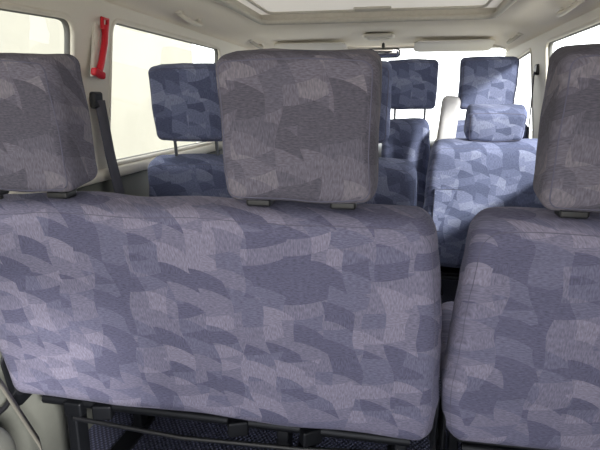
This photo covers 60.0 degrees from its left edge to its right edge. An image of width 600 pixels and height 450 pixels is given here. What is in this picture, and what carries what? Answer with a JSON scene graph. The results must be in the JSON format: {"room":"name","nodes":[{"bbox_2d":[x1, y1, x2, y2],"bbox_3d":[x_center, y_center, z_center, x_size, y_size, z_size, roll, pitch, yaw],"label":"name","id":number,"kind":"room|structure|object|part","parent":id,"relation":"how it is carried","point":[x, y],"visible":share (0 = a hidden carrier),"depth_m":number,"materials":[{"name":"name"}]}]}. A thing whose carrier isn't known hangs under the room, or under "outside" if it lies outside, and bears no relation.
{"room":"vehicle interior","nodes":[
{"label":"vehicle interior","id":0,"kind":"room"},
{"bbox_2d":[0,149,222,449],"bbox_3d":[-0.630,0.208,2.034,0.063,0.866,4.350,3,14,11],"label":"wall","id":1,"kind":"structure","parent":0,"point":[49,421],"depth_m":1.54,"materials":[{"name":"grey plastic"}]},
{"bbox_2d":[0,379,41,449],"bbox_3d":[-0.681,0.377,1.131,0.255,0.710,0.068,-13,19,-43],"label":"belt","id":2,"kind":"object","parent":1,"relation":"attached to","point":[3,388],"visible":1,"depth_m":1.18,"materials":[{"name":"grey fabric"}]},
{"bbox_2d":[0,8,69,54],"bbox_3d":[-0.762,-0.250,0.997,0.069,0.438,1.049,3,14,11],"label":"gasket seal","id":3,"kind":"object","parent":1,"relation":"attached to","point":[65,24],"visible":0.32,"depth_m":1.43,"materials":[{"name":"beige rubber"}]},
{"bbox_2d":[0,1,75,58],"bbox_3d":[-0.746,-0.249,0.994,0.066,0.435,1.045,3,14,11],"label":"gasket","id":4,"kind":"object","parent":1,"relation":"attached to","point":[3,5],"depth_m":1.33,"materials":[{"name":"rubber"}]},
{"bbox_2d":[90,16,108,79],"bbox_3d":[-0.592,-0.521,1.533,0.036,0.181,0.107,3,14,11],"label":"hammer","id":5,"kind":"object","parent":1,"relation":"attached to","point":[100,33],"visible":1,"depth_m":1.53,"materials":[{"name":"red plastic"}]},
{"bbox_3d":[-0.584,-0.520,1.538,0.022,0.142,0.073,3,14,11],"label":"handle","id":6,"kind":"part","parent":5,"relation":"part of","materials":[{"name":"red plastic"}]},
{"bbox_2d":[89,92,124,193],"bbox_3d":[-0.620,0.080,1.754,0.054,1.025,0.167,3,14,11],"label":"belt","id":7,"kind":"object","parent":1,"relation":"attached to","point":[97,102],"visible":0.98,"depth_m":1.64,"materials":[{"name":"black fabric"}]},
{"bbox_2d":[9,142,221,191],"bbox_3d":[-0.604,-0.211,1.902,0.036,0.051,4.300,3,14,11],"label":"trim","id":8,"kind":"structure","parent":1,"relation":"attached to","point":[132,167],"depth_m":1.88,"materials":[{"name":"beige plastic"}]},
{"bbox_2d":[0,0,255,169],"bbox_3d":[-0.585,-0.468,1.863,0.094,0.544,4.350,3,14,11],"label":"trim","id":9,"kind":"structure","parent":1,"relation":"attached to","point":[83,13],"depth_m":1.58,"materials":[{"name":"beige plastic"}]},
{"bbox_2d":[108,18,220,164],"bbox_3d":[-0.517,-0.536,2.147,0.070,0.475,1.025,3,14,11],"label":"gasket","id":10,"kind":"object","parent":1,"relation":"attached to","point":[120,21],"depth_m":1.88,"materials":[{"name":"rubber"}]},
{"bbox_2d":[115,23,217,160],"bbox_3d":[-0.532,-0.536,2.150,0.074,0.479,1.029,3,14,11],"label":"gasket seal","id":11,"kind":"object","parent":1,"relation":"attached to","point":[214,49],"visible":0.29,"depth_m":2.10,"materials":[{"name":"white rubber"}]},
{"bbox_2d":[70,279,460,449],"bbox_3d":[0.193,0.642,1.975,1.710,0.030,4.350,3,14,11],"label":"floor","id":12,"kind":"structure","parent":0,"point":[101,437],"depth_m":1.70,"materials":[{"name":"carpet"}]},
{"bbox_2d":[0,427,16,449],"bbox_3d":[-0.751,0.693,0.776,0.270,0.500,0.750,3,14,11],"label":"wheel arch cover","id":13,"kind":"object","parent":12,"relation":"on","point":[7,442],"visible":1,"depth_m":1.02,"materials":[{"name":"grey plastic"}]},
{"bbox_2d":[0,49,440,449],"bbox_3d":[-0.185,0.198,1.335,1.055,1.190,0.712,3,14,11],"label":"seat","id":14,"kind":"object","parent":12,"relation":"on","point":[284,303],"visible":0.99,"depth_m":1.01,"materials":[{"name":"fabric"}]},
{"bbox_3d":[-0.732,0.441,1.284,0.014,0.048,0.114,3,14,11],"label":"recliner lever","id":15,"kind":"part","parent":14,"relation":"part of","materials":[{"name":"black plastic"}]},
{"bbox_3d":[-0.720,0.379,1.333,0.012,0.170,0.090,3,24,11],"label":"recliner plate","id":16,"kind":"part","parent":14,"relation":"part of","materials":[{"name":"metal"}]},
{"bbox_3d":[-0.597,0.616,1.418,0.030,0.320,0.050,3,14,11],"label":"leg","id":17,"kind":"part","parent":14,"relation":"part of","materials":[{"name":"metal"}]},
{"bbox_3d":[-0.567,0.714,1.603,0.060,0.020,0.420,3,14,11],"label":"slide plate","id":18,"kind":"part","parent":14,"relation":"part of","materials":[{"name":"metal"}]},
{"bbox_3d":[-0.537,0.543,1.724,0.030,0.320,0.050,3,14,11],"label":"leg","id":19,"kind":"part","parent":14,"relation":"part of","materials":[{"name":"metal"}]},
{"bbox_3d":[-0.220,0.191,1.130,1.038,0.543,0.141,3,27,11],"label":"backrest","id":20,"kind":"part","parent":14,"relation":"part of","materials":[{"name":"fabric"}]},
{"bbox_3d":[-0.037,0.641,1.313,0.030,0.320,0.050,3,14,11],"label":"leg","id":21,"kind":"part","parent":14,"relation":"part of","materials":[{"name":"metal"}]},
{"bbox_3d":[0.237,0.653,1.262,0.030,0.320,0.050,3,14,11],"label":"leg","id":22,"kind":"part","parent":14,"relation":"part of","materials":[{"name":"metal"}]},
{"bbox_3d":[0.283,0.486,1.094,0.014,0.048,0.114,3,14,11],"label":"recliner lever","id":23,"kind":"part","parent":14,"relation":"part of","materials":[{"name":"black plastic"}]},
{"bbox_3d":[0.295,0.425,1.143,0.012,0.170,0.090,3,24,11],"label":"recliner plate","id":24,"kind":"part","parent":14,"relation":"part of","materials":[{"name":"metal"}]},
{"bbox_2d":[146,61,416,207],"bbox_3d":[-0.034,-0.008,2.118,1.003,1.224,0.707,3,14,11],"label":"seat","id":25,"kind":"object","parent":12,"relation":"on","point":[185,96],"visible":0.16,"depth_m":1.74,"materials":[{"name":"blue fabric"}]},
{"bbox_3d":[-0.444,-0.276,1.860,0.012,0.126,0.027,3,14,11],"label":"headrest post","id":26,"kind":"part","parent":25,"relation":"part of","materials":[{"name":"metal"}]},
{"bbox_3d":[-0.292,-0.269,1.831,0.012,0.126,0.027,3,14,11],"label":"headrest post","id":27,"kind":"part","parent":25,"relation":"part of","materials":[{"name":"metal"}]},
{"bbox_3d":[-0.072,0.010,1.912,1.000,0.551,0.139,3,27,11],"label":"backrest","id":28,"kind":"part","parent":25,"relation":"part of","materials":[{"name":"blue fabric"}]},
{"bbox_2d":[381,59,438,208],"bbox_3d":[0.615,-0.279,3.073,0.292,1.306,0.654,3,14,11],"label":"seat","id":29,"kind":"object","parent":12,"relation":"on","point":[414,81],"visible":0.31,"depth_m":2.70,"materials":[{"name":"blue fabric"}]},
{"bbox_3d":[0.578,-0.301,2.877,0.282,0.578,0.133,3,27,11],"label":"backrest","id":30,"kind":"part","parent":29,"relation":"part of","materials":[{"name":"blue fabric"}]},
{"bbox_2d":[421,104,543,279],"bbox_3d":[0.805,0.008,2.352,0.525,1.085,0.627,3,14,11],"label":"seat","id":31,"kind":"object","parent":12,"relation":"on","point":[492,167],"visible":0.38,"depth_m":2.03,"materials":[{"name":"blue fabric"}]},
{"bbox_2d":[440,56,529,294],"bbox_3d":[0.958,-0.234,2.890,0.458,1.304,0.651,3,14,11],"label":"seat","id":32,"kind":"object","parent":12,"relation":"on","point":[482,80],"visible":0.16,"depth_m":2.47,"materials":[{"name":"blue fabric"}]},
{"bbox_2d":[437,96,460,139],"bbox_3d":[0.707,-0.455,2.494,0.099,0.321,0.120,3,14,11],"label":"armrest","id":33,"kind":"object","parent":32,"relation":"attached to","point":[450,106],"visible":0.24,"depth_m":2.43,"materials":[{"name":"plastic"}]},
{"bbox_3d":[0.922,-0.258,2.695,0.458,0.584,0.131,3,27,11],"label":"backrest","id":34,"kind":"part","parent":32,"relation":"part of","materials":[{"name":"blue fabric"}]},
{"bbox_2d":[437,45,599,449],"bbox_3d":[0.602,0.235,1.189,0.559,1.185,0.711,3,14,11],"label":"seat","id":35,"kind":"object","parent":12,"relation":"on","point":[520,336],"visible":0.98,"depth_m":0.91,"materials":[{"name":"fabric"}]},
{"bbox_3d":[0.314,0.443,1.154,0.012,0.170,0.090,3,24,11],"label":"recliner plate","id":36,"kind":"part","parent":35,"relation":"part of","materials":[{"name":"metal"}]},
{"bbox_2d":[440,301,454,364],"bbox_3d":[0.636,0.355,1.347,0.535,0.130,0.450,3,18,11],"label":"seat cushion","id":37,"kind":"object","parent":35,"relation":"on","point":[447,308],"depth_m":1.45,"materials":[{"name":"fabric"}]},
{"bbox_3d":[0.455,0.587,1.538,0.030,0.320,0.050,3,14,11],"label":"leg","id":38,"kind":"part","parent":35,"relation":"part of","materials":[{"name":"metal"}]},
{"bbox_3d":[0.565,0.219,0.984,0.559,0.529,0.139,3,27,11],"label":"backrest","id":39,"kind":"part","parent":35,"relation":"part of","materials":[{"name":"fabric"}]},
{"bbox_2d":[103,0,599,51],"bbox_3d":[0.145,-0.658,1.406,1.570,0.129,3.842,3,14,11],"label":"ceiling","id":40,"kind":"structure","parent":0,"point":[531,18],"depth_m":2.50,"materials":[{"name":"fabric"}]},
{"bbox_2d":[174,10,202,26],"bbox_3d":[-0.433,-0.824,2.087,0.059,0.052,0.235,3,14,11],"label":"handle","id":41,"kind":"object","parent":40,"relation":"attached to","point":[198,22],"visible":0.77,"depth_m":2.03,"materials":[{"name":"beige plastic"}]},
{"bbox_2d":[248,39,263,48],"bbox_3d":[-0.248,-1.049,3.023,0.059,0.052,0.235,3,14,11],"label":"handle","id":42,"kind":"object","parent":40,"relation":"attached to","point":[260,46],"visible":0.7,"depth_m":2.95,"materials":[{"name":"beige plastic"}]},
{"bbox_2d":[274,42,347,50],"bbox_3d":[0.069,-1.071,3.155,0.440,0.049,0.189,3,14,11],"label":"sun visor","id":43,"kind":"object","parent":40,"relation":"attached to","point":[323,45],"visible":0.5,"depth_m":3.09,"materials":[{"name":"plastic"}]},
{"bbox_2d":[214,0,516,24],"bbox_3d":[0.222,-0.805,1.779,1.090,0.059,1.190,3,14,11],"label":"sunroof","id":44,"kind":"object","parent":40,"relation":"attached to","point":[263,12],"visible":1,"depth_m":2.24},
{"bbox_3d":[0.222,-0.822,1.775,1.090,0.001,1.190,3,14,11],"label":"sunshade panel","id":45,"kind":"part","parent":44,"relation":"part of","materials":[{"name":"beige fabric"}]},
{"bbox_3d":[0.308,-0.920,2.211,0.160,0.012,0.030,3,14,11],"label":"shade handle","id":46,"kind":"part","parent":44,"relation":"part of","materials":[{"name":"white plastic"}]},
{"bbox_2d":[363,33,394,40],"bbox_3d":[0.429,-1.023,2.832,0.170,0.034,0.120,3,14,11],"label":"recessed light","id":47,"kind":"object","parent":40,"relation":"in","point":[367,36],"visible":1,"depth_m":2.79,"materials":[{"name":"plastic"}]},
{"bbox_2d":[368,43,400,57],"bbox_3d":[0.481,-1.016,3.012,0.144,0.096,0.165,-8,16,-31],"label":"mirror","id":48,"kind":"object","parent":40,"relation":"attached to","point":[384,52],"visible":0.61,"depth_m":3.00,"materials":[{"name":"silver plastic"}]},
{"bbox_2d":[414,39,494,51],"bbox_3d":[0.884,-1.035,3.003,0.440,0.049,0.189,3,14,11],"label":"sun visor","id":49,"kind":"object","parent":40,"relation":"attached to","point":[469,44],"visible":1,"depth_m":2.97,"materials":[{"name":"plastic"}]},
{"bbox_2d":[506,32,523,43],"bbox_3d":[1.122,-0.980,2.737,0.059,0.052,0.235,3,14,11],"label":"handle","id":50,"kind":"object","parent":40,"relation":"attached to","point":[518,35],"visible":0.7,"depth_m":2.66,"materials":[{"name":"beige plastic"}]},
{"bbox_2d":[556,0,585,16],"bbox_3d":[0.943,-0.762,1.830,0.059,0.052,0.235,3,14,11],"label":"handle","id":51,"kind":"object","parent":40,"relation":"attached to","point":[562,11],"visible":0.83,"depth_m":1.77,"materials":[{"name":"beige plastic"}]},
{"bbox_2d":[516,48,533,138],"bbox_3d":[1.243,-0.740,3.001,0.070,0.473,0.876,3,14,11],"label":"gasket","id":52,"kind":"object","parent":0,"point":[529,49],"depth_m":2.60,"materials":[{"name":"rubber"}]},
{"bbox_2d":[544,17,599,73],"bbox_3d":[0.997,-0.443,1.759,0.070,0.475,1.235,3,14,11],"label":"gasket","id":53,"kind":"object","parent":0,"point":[595,21],"depth_m":2.01,"materials":[{"name":"rubber"}]},
{"bbox_3d":[1.017,0.282,1.725,0.063,0.866,4.350,3,14,11],"label":"wall","id":54,"kind":"structure","parent":0,"visible":0},
{"bbox_2d":[528,64,538,138],"bbox_3d":[1.125,-0.188,2.571,0.049,1.165,0.078,7,15,26],"label":"belt","id":55,"kind":"object","parent":54,"relation":"attached to","point":[536,68],"visible":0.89,"depth_m":2.46,"materials":[{"name":"black fabric"}]},
{"bbox_2d":[505,7,599,139],"bbox_3d":[0.972,-0.398,1.571,0.094,0.544,4.350,3,14,11],"label":"trim","id":56,"kind":"structure","parent":54,"relation":"attached to","point":[537,44],"depth_m":2.43,"materials":[{"name":"beige plastic"}]},
{"bbox_2d":[548,23,599,58],"bbox_3d":[1.012,-0.442,1.757,0.074,0.479,1.239,3,14,11],"label":"gasket seal","id":57,"kind":"object","parent":54,"relation":"attached to","point":[550,46],"visible":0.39,"depth_m":2.09,"materials":[{"name":"rubber"}]},
{"label":"outside","id":58,"kind":"structure","parent":0,"visible":0},
{"bbox_2d":[196,130,531,142],"bbox_3d":[0.000,1.556,0.374,60.000,0.001,60.000,3,14,11],"label":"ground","id":59,"kind":"structure","parent":58,"point":[433,133],"depth_m":24.21,"materials":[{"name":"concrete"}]},
{"bbox_2d":[0,10,195,158],"bbox_3d":[-3.557,-1.845,3.403,0.300,5.000,14.000,3,14,11],"label":"window","id":60,"kind":"structure","parent":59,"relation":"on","point":[133,130],"depth_m":7.77,"materials":[{"name":"glass"}]},
{"bbox_3d":[0.608,-0.236,3.981,1.720,0.820,0.040,3,14,11],"label":"wall","id":61,"kind":"structure","parent":0,"visible":0},
{"bbox_2d":[270,45,505,50],"bbox_3d":[0.552,-0.858,3.533,1.716,0.656,0.631,3,14,11],"label":"windshield","id":62,"kind":"object","parent":61,"relation":"attached to","point":[493,46],"visible":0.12,"depth_m":3.25,"materials":[{"name":"clear glass"}]},
{"bbox_2d":[377,140,434,157],"bbox_3d":[0.554,-0.282,3.682,1.620,0.650,0.450,3,14,11],"label":"dashboard","id":63,"kind":"object","parent":61,"relation":"attached to","point":[431,142],"visible":0.03,"depth_m":3.44,"materials":[{"name":"plastic"}]}
]}

